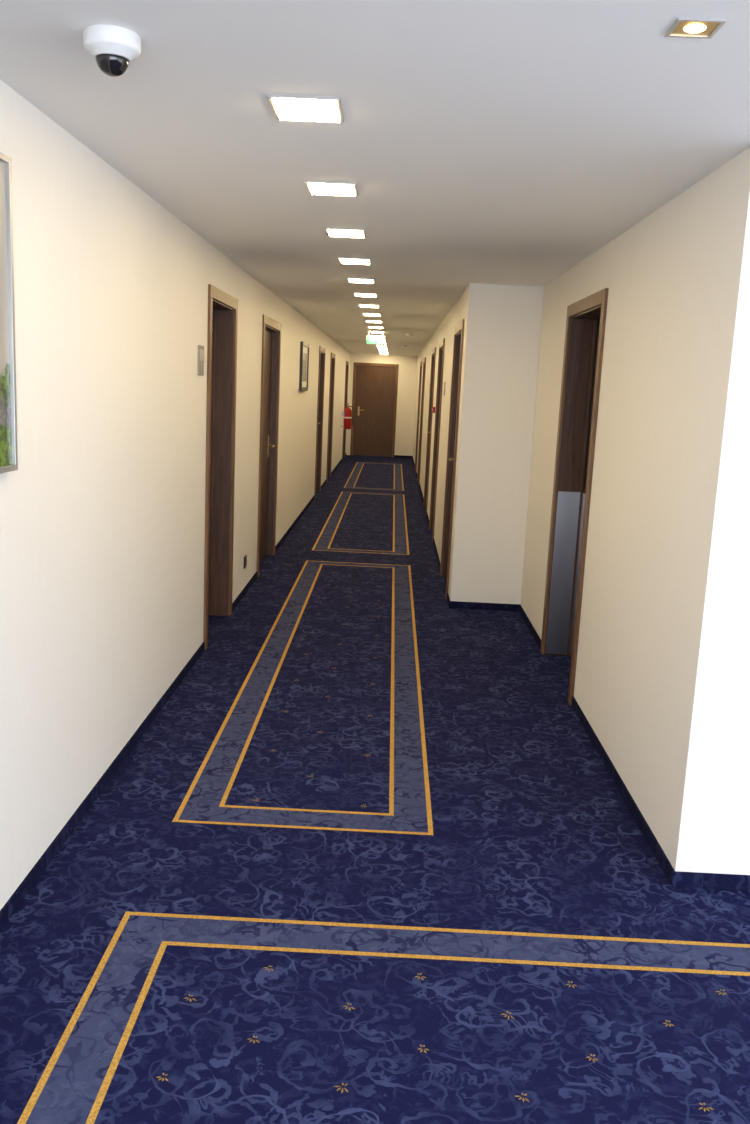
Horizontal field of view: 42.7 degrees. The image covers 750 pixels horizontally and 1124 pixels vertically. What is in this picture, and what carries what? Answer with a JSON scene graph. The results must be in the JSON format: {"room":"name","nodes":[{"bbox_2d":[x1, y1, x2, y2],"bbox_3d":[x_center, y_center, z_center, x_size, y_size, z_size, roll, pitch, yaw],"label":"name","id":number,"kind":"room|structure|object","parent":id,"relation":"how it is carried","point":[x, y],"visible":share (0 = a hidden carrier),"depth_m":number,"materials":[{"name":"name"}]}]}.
{"room":"hotel corridor","nodes":[
{"label":"hotel corridor","id":0,"kind":"room"},
{"bbox_2d":[0,80,349,909],"bbox_3d":[-1.013,-1.425,9.928,0.250,2.350,25.200,3,10,1],"label":"wall","id":1,"kind":"structure","parent":0,"point":[102,511],"depth_m":3.58,"materials":[{"name":"beige paint"}]},
{"bbox_2d":[0,152,17,473],"bbox_3d":[-1.014,-0.549,1.972,0.025,0.830,1.335,3,10,1],"label":"landscape picture","id":2,"kind":"object","parent":1,"relation":"attached to","point":[8,404],"visible":1,"depth_m":2.60,"materials":[{"name":"paper"}]},
{"bbox_2d":[0,454,345,930],"bbox_3d":[-0.936,-0.290,10.132,0.008,0.052,25.200,3,10,1],"label":"baseboard","id":3,"kind":"structure","parent":1,"relation":"attached to","point":[23,889],"depth_m":3.71,"materials":[{"name":"carpet"}]},
{"bbox_2d":[197,345,203,375],"bbox_3d":[-0.955,-1.105,5.258,0.010,0.160,0.140,3,10,1],"label":"number plate","id":4,"kind":"object","parent":1,"relation":"attached to","point":[200,359],"visible":1,"depth_m":5.24,"materials":[{"name":"metal"}]},
{"bbox_2d":[203,284,237,649],"bbox_3d":[-1.087,-0.604,6.038,0.255,2.125,0.950,3,10,1],"label":"door","id":5,"kind":"structure","parent":1,"relation":"in","point":[222,307],"depth_m":6.38,"materials":[{"name":"brown wood"}]},
{"bbox_2d":[243,555,246,568],"bbox_3d":[-0.982,-0.001,7.263,0.013,0.090,0.090,3,10,1],"label":"wall socket","id":6,"kind":"object","parent":1,"relation":"attached to","point":[245,556],"visible":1,"depth_m":7.23,"materials":[{"name":"black plastic"}]},
{"bbox_2d":[257,314,280,576],"bbox_3d":[-1.038,-1.024,8.349,0.255,2.125,1.150,3,10,1],"label":"door","id":7,"kind":"structure","parent":1,"relation":"in","point":[271,329],"depth_m":8.70,"materials":[{"name":"brown wood"}]},
{"bbox_2d":[299,342,308,390],"bbox_3d":[-0.818,-2.255,11.095,0.030,0.540,0.800,3,10,1],"label":"framed picture","id":8,"kind":"object","parent":1,"relation":"attached to","point":[304,347],"visible":1,"depth_m":11.03,"materials":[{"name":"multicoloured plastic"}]},
{"bbox_2d":[314,346,325,497],"bbox_3d":[-0.921,-2.046,13.981,0.255,2.125,1.000,3,10,1],"label":"door","id":9,"kind":"structure","parent":1,"relation":"in","point":[321,375],"depth_m":14.33,"materials":[{"name":"brown wood"}]},
{"bbox_2d":[326,352,334,478],"bbox_3d":[-0.872,-2.474,16.342,0.255,2.125,1.000,3,10,1],"label":"door","id":10,"kind":"structure","parent":1,"relation":"in","point":[332,362],"depth_m":16.69,"materials":[{"name":"brown wood"}]},
{"bbox_2d":[342,361,348,459],"bbox_3d":[-0.771,-3.349,21.163,0.255,2.125,1.000,3,10,1],"label":"door","id":11,"kind":"structure","parent":1,"relation":"in","point":[347,362],"depth_m":21.47,"materials":[{"name":"brown wood"}]},
{"bbox_2d":[341,403,353,428],"bbox_3d":[-0.574,-3.011,19.787,0.224,0.533,0.183,-3,12,-28],"label":"fire extinguisher","id":12,"kind":"object","parent":1,"relation":"attached to","point":[347,414],"visible":1,"depth_m":19.75,"materials":[{"name":"red metal"}]},
{"bbox_2d":[0,455,749,1123],"bbox_3d":[1.691,-0.089,10.114,5.775,0.101,25.700,3,10,1],"label":"floor","id":13,"kind":"structure","parent":0,"point":[371,859],"depth_m":3.03,"materials":[{"name":"blue carpet"}]},
{"bbox_2d":[0,0,749,355],"bbox_3d":[1.802,-2.506,9.673,5.775,0.120,25.700,3,10,1],"label":"ceiling","id":14,"kind":"structure","parent":0,"point":[499,142],"depth_m":2.75,"materials":[{"name":"paint"}]},
{"bbox_2d":[83,24,140,76],"bbox_3d":[-0.590,-1.138,2.154,0.125,0.088,0.125,3,10,1],"label":"dome security camera","id":15,"kind":"object","parent":14,"relation":"attached to","point":[113,47],"visible":1,"depth_m":2.12,"materials":[{"name":"white plastic"}]},
{"bbox_2d":[267,95,343,122],"bbox_3d":[-0.188,-1.251,2.654,0.194,0.009,0.218,3,10,1],"label":"ceiling light","id":16,"kind":"object","parent":14,"relation":"in","point":[295,108],"depth_m":2.63,"materials":[{"name":"white plastic"}]},
{"bbox_2d":[305,181,357,195],"bbox_3d":[-0.166,-1.443,3.711,0.194,0.009,0.218,3,10,1],"label":"ceiling light","id":17,"kind":"object","parent":14,"relation":"in","point":[314,187],"depth_m":3.68,"materials":[{"name":"white plastic"}]},
{"bbox_2d":[325,228,365,237],"bbox_3d":[-0.144,-1.635,4.769,0.194,0.009,0.218,3,10,1],"label":"ceiling light","id":18,"kind":"object","parent":14,"relation":"in","point":[333,232],"depth_m":4.73,"materials":[{"name":"white plastic"}]},
{"bbox_2d":[338,257,370,264],"bbox_3d":[-0.122,-1.827,5.826,0.194,0.009,0.218,3,10,1],"label":"ceiling light","id":19,"kind":"object","parent":14,"relation":"in","point":[342,260],"depth_m":5.78,"materials":[{"name":"white plastic"}]},
{"bbox_2d":[347,278,374,282],"bbox_3d":[-0.100,-2.019,6.884,0.194,0.009,0.218,3,10,1],"label":"ceiling light","id":20,"kind":"object","parent":14,"relation":"in","point":[355,280],"depth_m":6.84,"materials":[{"name":"white plastic"}]},
{"bbox_2d":[353,293,377,296],"bbox_3d":[-0.078,-2.211,7.941,0.194,0.009,0.218,3,10,1],"label":"ceiling light","id":21,"kind":"object","parent":14,"relation":"in","point":[355,294],"depth_m":7.89,"materials":[{"name":"white plastic"}]},
{"bbox_2d":[358,304,379,307],"bbox_3d":[-0.056,-2.402,8.999,0.194,0.009,0.218,3,10,1],"label":"ceiling light","id":22,"kind":"object","parent":14,"relation":"in","point":[360,305],"depth_m":8.94,"materials":[{"name":"white plastic"}]},
{"bbox_2d":[362,313,380,315],"bbox_3d":[-0.033,-2.594,10.056,0.194,0.009,0.218,3,10,1],"label":"ceiling light","id":23,"kind":"object","parent":14,"relation":"in","point":[368,314],"depth_m":9.98,"materials":[{"name":"white plastic"}]},
{"bbox_2d":[365,320,381,322],"bbox_3d":[-0.011,-2.786,11.114,0.194,0.009,0.218,3,10,1],"label":"ceiling light","id":24,"kind":"object","parent":14,"relation":"in","point":[365,320],"depth_m":11.04,"materials":[{"name":"white plastic"}]},
{"bbox_2d":[366,332,384,344],"bbox_3d":[0.009,-3.095,13.260,0.260,0.170,0.036,3,10,1],"label":"exit sign","id":25,"kind":"object","parent":14,"relation":"hanging from","point":[370,339],"visible":1,"depth_m":13.25,"materials":[{"name":"white plastic"}]},
{"bbox_2d":[665,17,726,38],"bbox_3d":[0.652,-1.087,1.954,0.096,0.006,0.096,3,10,1],"label":"recessed light","id":26,"kind":"object","parent":14,"relation":"in","point":[705,28],"visible":1,"depth_m":1.95,"materials":[{"name":"metal"}]},
{"bbox_2d":[346,353,417,455],"bbox_3d":[0.155,-3.652,22.435,2.065,2.350,0.250,3,10,1],"label":"wall","id":27,"kind":"structure","parent":0,"point":[407,371],"depth_m":22.25,"materials":[{"name":"beige paint"}]},
{"bbox_2d":[350,362,398,456],"bbox_3d":[-0.018,-3.549,22.407,1.040,2.140,0.250,3,10,1],"label":"door","id":28,"kind":"structure","parent":27,"relation":"in","point":[375,385],"depth_m":22.35,"materials":[{"name":"brown wood"}]},
{"bbox_2d":[394,455,411,457],"bbox_3d":[0.663,-2.473,22.507,0.422,0.052,0.008,3,10,1],"label":"baseboard","id":29,"kind":"structure","parent":27,"relation":"attached to","point":[398,456],"depth_m":22.50,"materials":[{"name":"carpet"}]},
{"bbox_2d":[413,283,543,603],"bbox_3d":[1.161,-2.183,14.635,0.775,2.350,15.580,3,10,1],"label":"wall","id":30,"kind":"structure","parent":0,"point":[502,325],"depth_m":7.00,"materials":[{"name":"beige paint"}]},
{"bbox_2d":[415,361,421,470],"bbox_3d":[0.965,-2.816,18.681,0.255,2.125,1.000,3,10,1],"label":"door","id":31,"kind":"structure","parent":30,"relation":"in","point":[420,377],"depth_m":18.96,"materials":[{"name":"brown wood"}]},
{"bbox_2d":[417,357,425,484],"bbox_3d":[0.920,-2.424,16.517,0.255,2.125,1.000,3,10,1],"label":"door","id":32,"kind":"structure","parent":30,"relation":"in","point":[424,359],"depth_m":16.81,"materials":[{"name":"brown wood"}]},
{"bbox_2d":[423,347,435,511],"bbox_3d":[0.840,-1.727,12.681,0.255,2.125,1.000,3,10,1],"label":"door","id":33,"kind":"structure","parent":30,"relation":"in","point":[434,349],"depth_m":12.99,"materials":[{"name":"brown wood"}]},
{"bbox_2d":[429,338,444,542],"bbox_3d":[0.795,-1.335,10.517,0.255,2.125,1.000,3,10,1],"label":"door","id":34,"kind":"structure","parent":30,"relation":"in","point":[442,343],"depth_m":10.84,"materials":[{"name":"brown wood"}]},
{"bbox_2d":[440,319,464,599],"bbox_3d":[0.738,-0.835,7.762,0.255,2.125,1.000,3,10,1],"label":"door","id":35,"kind":"structure","parent":30,"relation":"in","point":[459,328],"depth_m":8.10,"materials":[{"name":"brown wood"}]},
{"bbox_2d":[521,147,749,874],"bbox_3d":[2.688,-0.350,4.971,3.185,2.350,4.025,3,10,1],"label":"wall","id":36,"kind":"structure","parent":0,"point":[662,676],"depth_m":3.43,"materials":[{"name":"beige paint"}]},
{"bbox_2d":[540,288,608,704],"bbox_3d":[1.212,-0.377,5.370,0.255,2.125,1.050,3,10,1],"label":"door","id":37,"kind":"structure","parent":36,"relation":"in","point":[586,317],"depth_m":5.76,"materials":[{"name":"brown wood"}]},
{"bbox_2d":[412,456,749,890],"bbox_3d":[2.529,-0.624,12.839,3.718,0.052,19.613,3,10,1],"label":"baseboard","id":38,"kind":"structure","parent":36,"relation":"attached to","point":[676,878],"depth_m":3.69,"materials":[{"name":"carpet"}]}
]}

